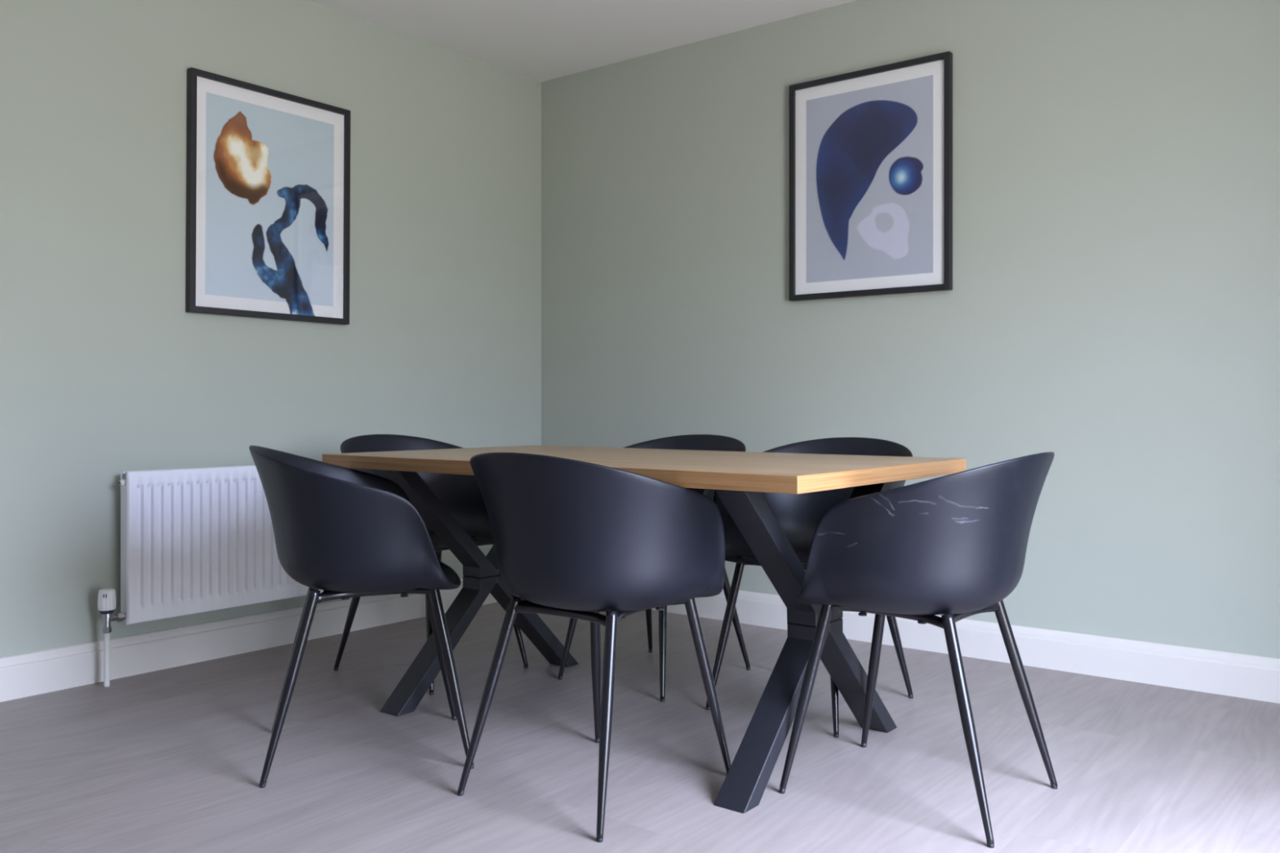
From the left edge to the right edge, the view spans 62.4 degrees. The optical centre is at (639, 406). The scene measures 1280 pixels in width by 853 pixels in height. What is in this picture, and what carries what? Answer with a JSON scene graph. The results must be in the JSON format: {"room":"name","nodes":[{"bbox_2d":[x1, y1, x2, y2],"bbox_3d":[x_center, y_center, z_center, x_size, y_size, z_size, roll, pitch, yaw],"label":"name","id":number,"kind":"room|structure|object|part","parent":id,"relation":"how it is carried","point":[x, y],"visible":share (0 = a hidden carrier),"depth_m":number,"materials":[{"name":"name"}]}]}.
{"room":"dining room","nodes":[
{"label":"dining room","id":0,"kind":"room"},
{"bbox_2d":[0,0,541,657],"bbox_3d":[-2.479,-0.327,2.611,0.260,2.400,6.720,0,0,38],"label":"wall","id":1,"kind":"structure","parent":0,"point":[105,371],"depth_m":3.62,"materials":[{"name":"green paint"}]},
{"bbox_2d":[118,465,323,625],"bbox_3d":[-1.291,0.448,3.833,0.099,0.485,1.204,0,0,38],"label":"radiator","id":2,"kind":"object","parent":1,"relation":"attached to","point":[196,540],"visible":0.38,"depth_m":3.52,"materials":[{"name":"metal"}]},
{"bbox_2d":[97,588,126,687],"bbox_3d":[-1.651,0.721,3.314,0.052,0.304,0.092,0,0,38],"label":"radiator valve","id":3,"kind":"object","parent":2,"relation":"attached to","point":[106,602],"visible":1,"depth_m":3.29,"materials":[{"name":"silver metal"}]},
{"bbox_3d":[-1.296,0.448,3.837,0.008,0.469,1.172,0,0,38],"label":"panel","id":4,"kind":"part","parent":2,"relation":"part of","materials":[{"name":"metal"}]},
{"bbox_2d":[0,578,497,702],"bbox_3d":[-2.375,0.809,2.518,0.018,0.128,6.182,0,0,38],"label":"baseboard","id":5,"kind":"structure","parent":1,"relation":"attached to","point":[46,671],"depth_m":3.58,"materials":[{"name":"white paint"}]},
{"bbox_2d":[185,66,351,324],"bbox_3d":[-1.331,-0.734,3.839,0.030,0.836,0.658,0,0,38],"label":"framed picture","id":6,"kind":"object","parent":1,"relation":"attached to","point":[268,170],"visible":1,"depth_m":3.81,"materials":[{"name":"black wood"}]},
{"bbox_2d":[308,0,855,81],"bbox_3d":[-0.850,-1.587,1.334,4.400,0.120,6.720,0,0,38],"label":"ceiling","id":7,"kind":"structure","parent":0,"point":[539,40],"depth_m":4.20,"materials":[{"name":"paint"}]},
{"bbox_2d":[0,602,1279,852],"bbox_3d":[-0.850,0.923,1.334,4.400,0.100,6.720,0,0,38],"label":"floor","id":8,"kind":"structure","parent":0,"point":[171,760],"depth_m":2.63,"materials":[{"name":"grey wood"}]},
{"bbox_2d":[248,445,474,787],"bbox_3d":[-0.710,0.484,2.683,0.528,0.777,0.557,0,0,-15],"label":"dining chair","id":9,"kind":"object","parent":8,"relation":"on","point":[344,533],"visible":1,"depth_m":2.47,"materials":[{"name":"black plastic"}]},
{"bbox_3d":[-0.818,0.650,2.474,0.149,0.437,0.025,0,0,-44],"label":"leg","id":10,"kind":"part","parent":9,"relation":"part of","materials":[{"name":"black metal"}]},
{"bbox_3d":[-0.910,0.650,2.806,0.149,0.437,0.025,0,0,13],"label":"leg","id":11,"kind":"part","parent":9,"relation":"part of","materials":[{"name":"black metal"}]},
{"bbox_3d":[-0.680,0.455,2.691,0.305,0.034,0.311,0,0,-15],"label":"seat frame","id":12,"kind":"part","parent":9,"relation":"part of","materials":[{"name":"black metal"}]},
{"bbox_3d":[-0.552,0.651,2.906,0.025,0.436,0.124,0,0,39],"label":"leg","id":13,"kind":"part","parent":9,"relation":"part of","materials":[{"name":"black metal"}]},
{"bbox_3d":[-0.460,0.651,2.573,0.124,0.436,0.025,0,0,20],"label":"leg","id":14,"kind":"part","parent":9,"relation":"part of","materials":[{"name":"black metal"}]},
{"bbox_2d":[333,434,528,694],"bbox_3d":[-0.708,0.484,3.528,0.528,0.777,0.557,0,0,38],"label":"dining chair","id":15,"kind":"object","parent":8,"relation":"on","point":[461,495],"visible":0.21,"depth_m":3.71,"materials":[{"name":"black plastic"}]},
{"bbox_3d":[-0.940,0.650,3.490,0.149,0.437,0.025,0,0,10],"label":"leg","id":16,"kind":"part","parent":15,"relation":"part of","materials":[{"name":"black metal"}]},
{"bbox_3d":[-0.648,0.651,3.261,0.025,0.436,0.124,0,0,-16],"label":"leg","id":17,"kind":"part","parent":15,"relation":"part of","materials":[{"name":"black metal"}]},
{"bbox_3d":[-0.727,0.650,3.762,0.025,0.437,0.149,0,0,-23],"label":"leg","id":18,"kind":"part","parent":15,"relation":"part of","materials":[{"name":"black metal"}]},
{"bbox_3d":[-0.683,0.455,3.508,0.305,0.034,0.311,0,0,38],"label":"seat frame","id":19,"kind":"part","parent":15,"relation":"part of","materials":[{"name":"black metal"}]},
{"bbox_3d":[-0.435,0.651,3.533,0.124,0.436,0.025,0,0,3],"label":"leg","id":20,"kind":"part","parent":15,"relation":"part of","materials":[{"name":"black metal"}]},
{"bbox_2d":[457,452,731,842],"bbox_3d":[-0.107,0.484,2.422,0.557,0.777,0.528,0,0,38],"label":"dining chair","id":21,"kind":"object","parent":8,"relation":"on","point":[573,539],"visible":1,"depth_m":2.23,"materials":[{"name":"black plastic"}]},
{"bbox_3d":[-0.341,0.650,2.403,0.149,0.437,0.025,0,0,-23],"label":"leg","id":22,"kind":"part","parent":21,"relation":"part of","materials":[{"name":"black metal"}]},
{"bbox_3d":[-0.112,0.651,2.696,0.025,0.436,0.124,0,0,3],"label":"leg","id":23,"kind":"part","parent":21,"relation":"part of","materials":[{"name":"black metal"}]},
{"bbox_3d":[-0.088,0.455,2.447,0.311,0.034,0.305,0,0,38],"label":"seat frame","id":24,"kind":"part","parent":21,"relation":"part of","materials":[{"name":"black metal"}]},
{"bbox_3d":[-0.070,0.650,2.190,0.025,0.437,0.149,0,0,10],"label":"leg","id":25,"kind":"part","parent":21,"relation":"part of","materials":[{"name":"black metal"}]},
{"bbox_3d":[0.159,0.651,2.482,0.124,0.436,0.025,0,0,-16],"label":"leg","id":26,"kind":"part","parent":21,"relation":"part of","materials":[{"name":"black metal"}]},
{"bbox_2d":[322,444,965,813],"bbox_3d":[-0.025,0.504,2.893,1.545,0.738,0.892,0,0,38],"label":"dining table","id":27,"kind":"object","parent":8,"relation":"on","point":[739,478],"visible":0.78,"depth_m":2.60,"materials":[{"name":"brown wood"}]},
{"bbox_3d":[-0.595,0.699,3.153,0.080,0.348,0.386,0,0,38],"label":"leg","id":28,"kind":"part","parent":27,"relation":"part of","materials":[{"name":"black metal"}]},
{"bbox_3d":[-0.595,0.351,3.153,0.080,0.347,0.386,0,0,38],"label":"leg","id":29,"kind":"part","parent":27,"relation":"part of","materials":[{"name":"black metal"}]},
{"bbox_3d":[-0.357,0.351,3.457,0.080,0.347,0.386,0,0,38],"label":"leg","id":30,"kind":"part","parent":27,"relation":"part of","materials":[{"name":"black metal"}]},
{"bbox_3d":[-0.357,0.699,3.457,0.080,0.348,0.386,0,0,38],"label":"leg","id":31,"kind":"part","parent":27,"relation":"part of","materials":[{"name":"black metal"}]},
{"bbox_3d":[0.311,0.351,2.442,0.080,0.347,0.386,0,0,38],"label":"leg","id":32,"kind":"part","parent":27,"relation":"part of","materials":[{"name":"black metal"}]},
{"bbox_3d":[0.311,0.699,2.442,0.080,0.348,0.386,0,0,38],"label":"leg","id":33,"kind":"part","parent":27,"relation":"part of","materials":[{"name":"black metal"}]},
{"bbox_3d":[0.550,0.699,2.746,0.080,0.348,0.386,0,0,38],"label":"leg","id":34,"kind":"part","parent":27,"relation":"part of","materials":[{"name":"black metal"}]},
{"bbox_3d":[0.550,0.351,2.746,0.080,0.347,0.386,0,0,38],"label":"leg","id":35,"kind":"part","parent":27,"relation":"part of","materials":[{"name":"black metal"}]},
{"bbox_2d":[558,434,751,702],"bbox_3d":[0.064,0.484,3.462,0.557,0.777,0.528,0,0,38],"label":"dining chair","id":36,"kind":"object","parent":8,"relation":"on","point":[692,442],"visible":0.06,"depth_m":3.51,"materials":[{"name":"black plastic"}]},
{"bbox_3d":[-0.203,0.651,3.402,0.124,0.436,0.025,0,0,-16],"label":"leg","id":37,"kind":"part","parent":36,"relation":"part of","materials":[{"name":"black metal"}]},
{"bbox_3d":[0.026,0.650,3.694,0.025,0.437,0.149,0,0,10],"label":"leg","id":38,"kind":"part","parent":36,"relation":"part of","materials":[{"name":"black metal"}]},
{"bbox_3d":[0.069,0.651,3.189,0.025,0.436,0.124,0,0,3],"label":"leg","id":39,"kind":"part","parent":36,"relation":"part of","materials":[{"name":"black metal"}]},
{"bbox_3d":[0.298,0.650,3.481,0.149,0.437,0.025,0,0,-23],"label":"leg","id":40,"kind":"part","parent":36,"relation":"part of","materials":[{"name":"black metal"}]},
{"bbox_2d":[706,437,913,737],"bbox_3d":[0.516,0.484,3.123,0.557,0.777,0.528,0,0,38],"label":"dining chair","id":41,"kind":"object","parent":8,"relation":"on","point":[798,516],"visible":0.23,"depth_m":3.28,"materials":[{"name":"black plastic"}]},
{"bbox_3d":[0.249,0.651,3.063,0.124,0.436,0.025,0,0,-16],"label":"leg","id":42,"kind":"part","parent":41,"relation":"part of","materials":[{"name":"black metal"}]},
{"bbox_3d":[0.496,0.455,3.098,0.311,0.034,0.305,0,0,38],"label":"seat frame","id":43,"kind":"part","parent":41,"relation":"part of","materials":[{"name":"black metal"}]},
{"bbox_3d":[0.521,0.651,2.850,0.025,0.436,0.124,0,0,3],"label":"leg","id":44,"kind":"part","parent":41,"relation":"part of","materials":[{"name":"black metal"}]},
{"bbox_3d":[0.750,0.650,3.142,0.149,0.437,0.025,0,0,-23],"label":"leg","id":45,"kind":"part","parent":41,"relation":"part of","materials":[{"name":"black metal"}]},
{"bbox_2d":[778,452,1057,848],"bbox_3d":[0.650,0.484,2.393,0.528,0.777,0.557,0,0,38],"label":"dining chair","id":46,"kind":"object","parent":8,"relation":"on","point":[953,546],"visible":1,"depth_m":2.19,"materials":[{"name":"black plastic"}]},
{"bbox_3d":[0.377,0.651,2.388,0.124,0.436,0.025,0,0,3],"label":"leg","id":47,"kind":"part","parent":46,"relation":"part of","materials":[{"name":"black metal"}]},
{"bbox_3d":[0.590,0.651,2.659,0.025,0.436,0.124,0,0,-16],"label":"leg","id":48,"kind":"part","parent":46,"relation":"part of","materials":[{"name":"black metal"}]},
{"bbox_3d":[0.625,0.455,2.412,0.305,0.034,0.311,0,0,38],"label":"seat frame","id":49,"kind":"part","parent":46,"relation":"part of","materials":[{"name":"black metal"}]},
{"bbox_3d":[0.669,0.650,2.159,0.025,0.437,0.149,0,0,-23],"label":"leg","id":50,"kind":"part","parent":46,"relation":"part of","materials":[{"name":"black metal"}]},
{"bbox_3d":[0.882,0.650,2.430,0.149,0.437,0.025,0,0,10],"label":"leg","id":51,"kind":"part","parent":46,"relation":"part of","materials":[{"name":"black metal"}]},
{"bbox_2d":[541,0,1279,658],"bbox_3d":[1.245,-0.327,3.795,4.140,2.400,0.260,0,0,38],"label":"wall","id":52,"kind":"structure","parent":0,"point":[1112,308],"depth_m":3.59,"materials":[{"name":"green paint"}]},
{"bbox_2d":[789,51,952,301],"bbox_3d":[0.843,-0.832,3.925,0.646,0.838,0.030,0,0,38],"label":"framed picture","id":53,"kind":"object","parent":52,"relation":"attached to","point":[871,148],"visible":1,"depth_m":3.91,"materials":[{"name":"black wood"}]},
{"bbox_2d":[651,588,1279,703],"bbox_3d":[1.057,0.809,3.766,3.880,0.128,0.018,0,0,38],"label":"baseboard","id":54,"kind":"structure","parent":52,"relation":"attached to","point":[1255,677],"depth_m":3.47,"materials":[{"name":"white paint"}]}
]}

